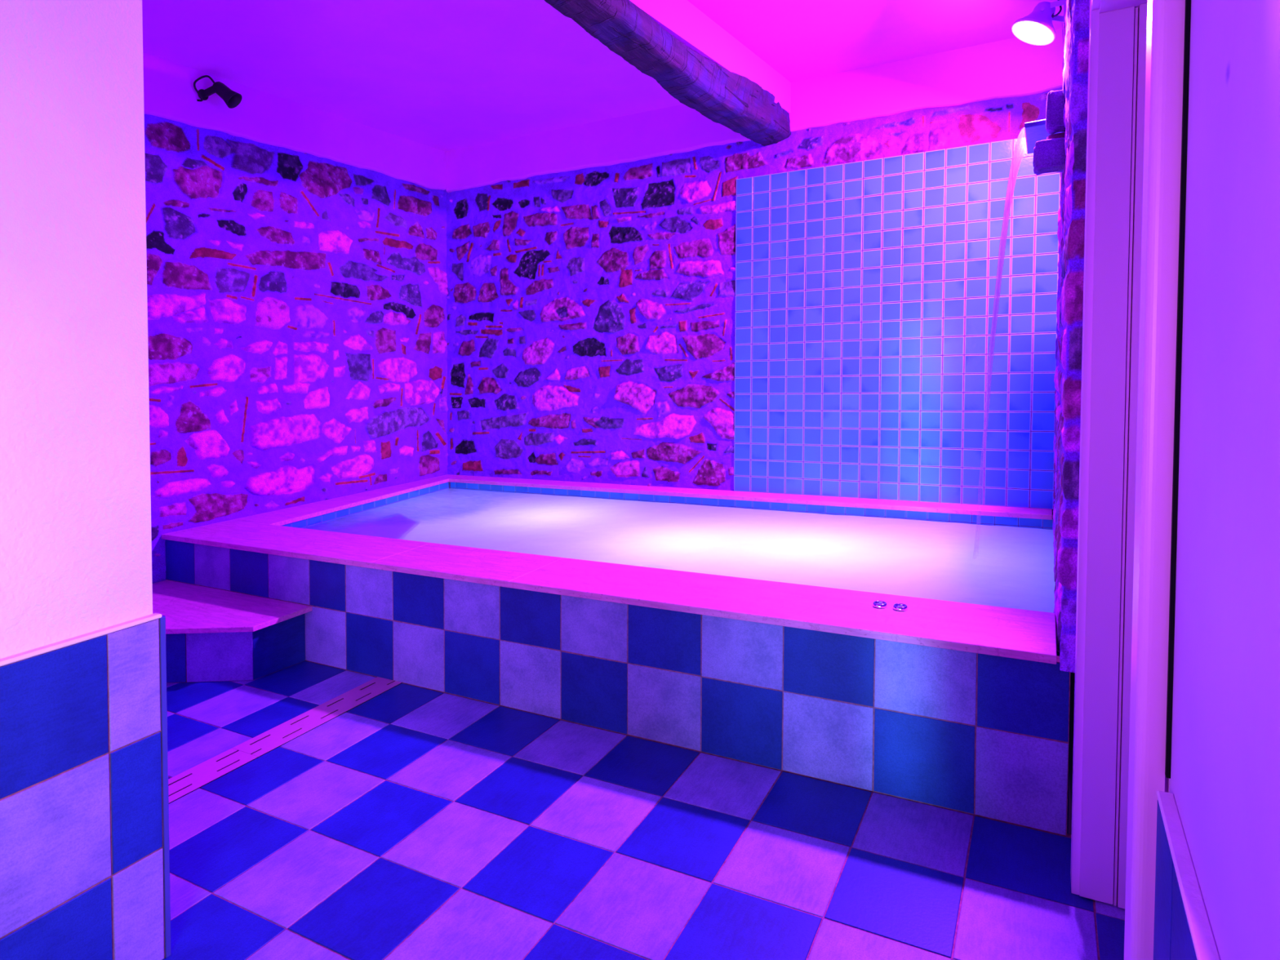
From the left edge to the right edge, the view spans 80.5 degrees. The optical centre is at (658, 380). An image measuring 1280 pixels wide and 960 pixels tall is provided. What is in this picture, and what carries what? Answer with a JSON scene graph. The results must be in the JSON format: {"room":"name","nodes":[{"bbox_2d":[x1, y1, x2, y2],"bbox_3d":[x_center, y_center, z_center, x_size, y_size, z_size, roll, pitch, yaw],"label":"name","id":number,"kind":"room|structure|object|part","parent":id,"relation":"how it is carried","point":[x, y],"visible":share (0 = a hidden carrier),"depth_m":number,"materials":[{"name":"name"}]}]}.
{"room":"indoor spa pool","nodes":[
{"label":"indoor spa pool","id":0,"kind":"room"},
{"bbox_2d":[0,0,152,658],"bbox_3d":[-2.964,-0.098,1.267,2.800,3.090,2.539,-1,2,27],"label":"wall","id":1,"kind":"structure","parent":0,"point":[76,540],"depth_m":1.62,"materials":[{"name":"paint"}]},
{"bbox_2d":[0,613,161,666],"bbox_3d":[-1.752,0.601,0.681,0.024,0.010,2.494,-1,2,27],"label":"trim","id":2,"kind":"structure","parent":1,"relation":"attached to","point":[58,645],"depth_m":1.63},
{"bbox_2d":[0,618,164,959],"bbox_3d":[-1.759,1.017,0.684,0.047,0.822,2.520,-1,2,27],"label":"tile wainscoting","id":3,"kind":"structure","parent":1,"relation":"attached to","point":[82,875],"depth_m":1.65,"materials":[{"name":"tile"}]},
{"bbox_2d":[159,615,171,957],"bbox_3d":[-1.181,0.970,1.806,0.047,0.822,0.023,-1,2,27],"label":"trim","id":4,"kind":"structure","parent":1,"relation":"attached to","point":[162,620],"depth_m":1.80,"materials":[{"name":"blue"}]},
{"bbox_2d":[144,114,448,583],"bbox_3d":[-2.279,-0.177,4.905,0.117,2.650,2.674,-1,2,27],"label":"wall","id":5,"kind":"structure","parent":0,"point":[297,316],"depth_m":4.74,"materials":[{"name":"beige stone"}]},
{"bbox_2d":[142,52,445,190],"bbox_3d":[-2.570,-1.580,4.305,0.070,0.318,3.788,-1,2,27],"label":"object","id":6,"kind":"structure","parent":5,"relation":"attached to","point":[170,93],"depth_m":4.71,"materials":[{"name":"paint"}]},
{"bbox_2d":[193,75,242,108],"bbox_3d":[-2.478,-1.633,4.261,0.228,0.175,0.100,-2,2,-14],"label":"spotlight","id":7,"kind":"object","parent":6,"relation":"attached to","point":[232,99],"visible":1,"depth_m":4.25,"materials":[{"name":"black metal"}]},
{"bbox_3d":[-2.563,-1.610,4.252,0.011,0.060,0.060,-1,2,27],"label":"wall plate","id":8,"kind":"part","parent":7,"relation":"part of","materials":[{"name":"black metal"}]},
{"bbox_2d":[142,0,1064,151],"bbox_3d":[-0.645,-1.778,2.215,5.903,0.080,6.401,-1,2,27],"label":"ceiling","id":9,"kind":"structure","parent":0,"point":[444,75],"depth_m":4.07,"materials":[{"name":"paint"}]},
{"bbox_2d":[162,660,1124,959],"bbox_3d":[-1.137,1.422,1.168,5.802,0.050,3.920,-1,2,27],"label":"floor","id":10,"kind":"structure","parent":0,"point":[413,822],"depth_m":2.15,"materials":[{"name":"tile"}]},
{"bbox_2d":[151,579,311,683],"bbox_3d":[-2.307,1.228,3.642,1.204,0.272,0.545,-1,2,27],"label":"step","id":11,"kind":"structure","parent":10,"relation":"on","point":[212,634],"depth_m":3.45,"materials":[{"name":"tile"}]},
{"bbox_2d":[168,676,402,804],"bbox_3d":[-1.516,1.363,2.769,0.153,0.003,1.375,-1,2,27],"label":"floor drain","id":12,"kind":"object","parent":10,"relation":"on","point":[211,770],"visible":0.66,"depth_m":2.86,"materials":[{"name":"pink"}]},
{"bbox_2d":[161,474,1071,835],"bbox_3d":[-0.292,1.202,4.146,4.473,0.900,2.230,-1,2,27],"label":"plunge pool","id":13,"kind":"object","parent":10,"relation":"on","point":[962,707],"depth_m":2.77,"materials":[{"name":"tile"}]},
{"bbox_2d":[305,488,1055,613],"bbox_3d":[-0.151,0.839,4.176,4.187,0.009,1.676,-1,2,27],"label":"pool water","id":14,"kind":"object","parent":13,"relation":"in","point":[995,566],"visible":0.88,"depth_m":3.92,"materials":[{"name":"clear liquid"}]},
{"bbox_3d":[0.763,0.770,2.602,0.048,0.014,0.048,-1,2,27],"label":"jet button","id":15,"kind":"part","parent":13,"relation":"part of","materials":[{"name":"silver metal"}]},
{"bbox_3d":[0.822,0.769,2.569,0.048,0.014,0.048,-1,2,27],"label":"jet button","id":16,"kind":"part","parent":13,"relation":"part of","materials":[{"name":"silver metal"}]},
{"bbox_2d":[445,87,1062,490],"bbox_3d":[0.240,-0.390,5.046,4.476,2.380,0.071,-1,2,27],"label":"wall","id":17,"kind":"structure","parent":0,"point":[591,311],"depth_m":5.32,"materials":[{"name":"beige stone"}]},
{"bbox_2d":[544,0,791,146],"bbox_3d":[-0.190,-1.536,3.135,0.272,0.266,3.852,-1,2,30],"label":"timber beam","id":18,"kind":"structure","parent":17,"relation":"attached to","point":[731,100],"depth_m":3.59,"materials":[{"name":"brown wood"}]},
{"bbox_2d":[630,0,791,113],"bbox_3d":[-0.295,-1.680,3.036,0.176,0.200,4.003,-1,2,32],"label":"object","id":19,"kind":"structure","parent":17,"relation":"attached to","point":[681,19],"depth_m":3.80,"materials":[{"name":"paint"}]},
{"bbox_2d":[445,27,1063,191],"bbox_3d":[0.264,-1.681,5.002,4.355,0.318,0.060,-1,2,27],"label":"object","id":20,"kind":"structure","parent":17,"relation":"attached to","point":[1010,68],"depth_m":4.62,"materials":[{"name":"paint"}]},
{"bbox_2d":[733,137,1060,509],"bbox_3d":[1.331,-0.304,4.502,1.922,2.024,0.056,-1,2,27],"label":"tile panel","id":21,"kind":"object","parent":17,"relation":"attached to","point":[865,290],"visible":0.98,"depth_m":4.44,"materials":[{"name":"tile"}]},
{"bbox_2d":[1052,0,1089,672],"bbox_3d":[1.670,-0.532,3.064,0.165,2.610,2.267,-1,2,27],"label":"wall","id":22,"kind":"structure","parent":0,"point":[1075,32],"depth_m":2.11,"materials":[{"name":"beige stone"}]},
{"bbox_2d":[1011,0,1066,45],"bbox_3d":[1.703,-1.627,3.373,0.229,0.225,0.193,-1,2,27],"label":"spotlight","id":23,"kind":"object","parent":22,"relation":"attached to","point":[1037,28],"visible":0.95,"depth_m":3.34,"materials":[{"name":"grey metal"}]},
{"bbox_3d":[1.800,-1.634,3.334,0.021,0.090,0.090,-1,2,27],"label":"wall plate","id":24,"kind":"part","parent":23,"relation":"part of","materials":[{"name":"grey metal"}]},
{"bbox_2d":[1024,89,1066,175],"bbox_3d":[1.701,-1.015,3.280,0.194,0.334,0.702,-1,2,27],"label":"spout","id":25,"kind":"object","parent":22,"relation":"attached to","point":[1045,137],"visible":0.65,"depth_m":3.02,"materials":[{"name":"stone"}]},
{"bbox_2d":[988,127,1027,388],"bbox_3d":[1.579,-0.136,3.482,0.254,1.887,0.480,-1,2,27],"label":"water stream","id":26,"kind":"object","parent":25,"relation":"attached to","point":[1003,234],"visible":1,"depth_m":3.38,"materials":[{"name":"clear liquid"}]},
{"bbox_2d":[1069,672,1075,811],"bbox_3d":[1.569,-0.265,2.541,0.378,3.090,3.709,-1,2,27],"label":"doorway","id":27,"kind":"structure","parent":22,"relation":"in","point":[1073,673],"depth_m":2.34,"materials":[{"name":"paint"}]},
{"bbox_2d":[1070,0,1191,959],"bbox_3d":[0.977,-0.122,1.424,0.363,2.900,1.128,-1,2,27],"label":"door","id":28,"kind":"structure","parent":27,"relation":"attached to","point":[1140,50],"depth_m":1.83,"materials":[{"name":"purple paint"}]},
{"bbox_3d":[1.090,0.198,1.934,0.088,2.226,0.112,-1,2,27],"label":"casing","id":29,"kind":"part","parent":28,"relation":"part of","materials":[{"name":"purple paint"}]},
{"bbox_3d":[0.667,0.235,1.022,0.106,2.226,0.103,-1,2,27],"label":"casing","id":30,"kind":"part","parent":28,"relation":"part of","materials":[{"name":"purple paint"}]},
{"bbox_2d":[1168,0,1279,959],"bbox_3d":[0.163,-0.148,-0.263,0.317,3.090,2.682,-1,2,27],"label":"wall","id":31,"kind":"structure","parent":0,"point":[1224,781],"depth_m":0.69,"materials":[{"name":"paint"}]},
{"bbox_2d":[1153,800,1196,959],"bbox_3d":[0.049,0.988,-0.180,0.044,0.822,2.599,-1,2,27],"label":"tile wainscoting","id":32,"kind":"structure","parent":31,"relation":"attached to","point":[1172,938],"depth_m":0.87,"materials":[{"name":"tile"}]},
{"bbox_2d":[1156,791,1220,959],"bbox_3d":[0.051,0.573,-0.193,0.019,0.008,2.592,-1,2,27],"label":"trim","id":33,"kind":"structure","parent":31,"relation":"attached to","point":[1200,927],"depth_m":0.80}
]}

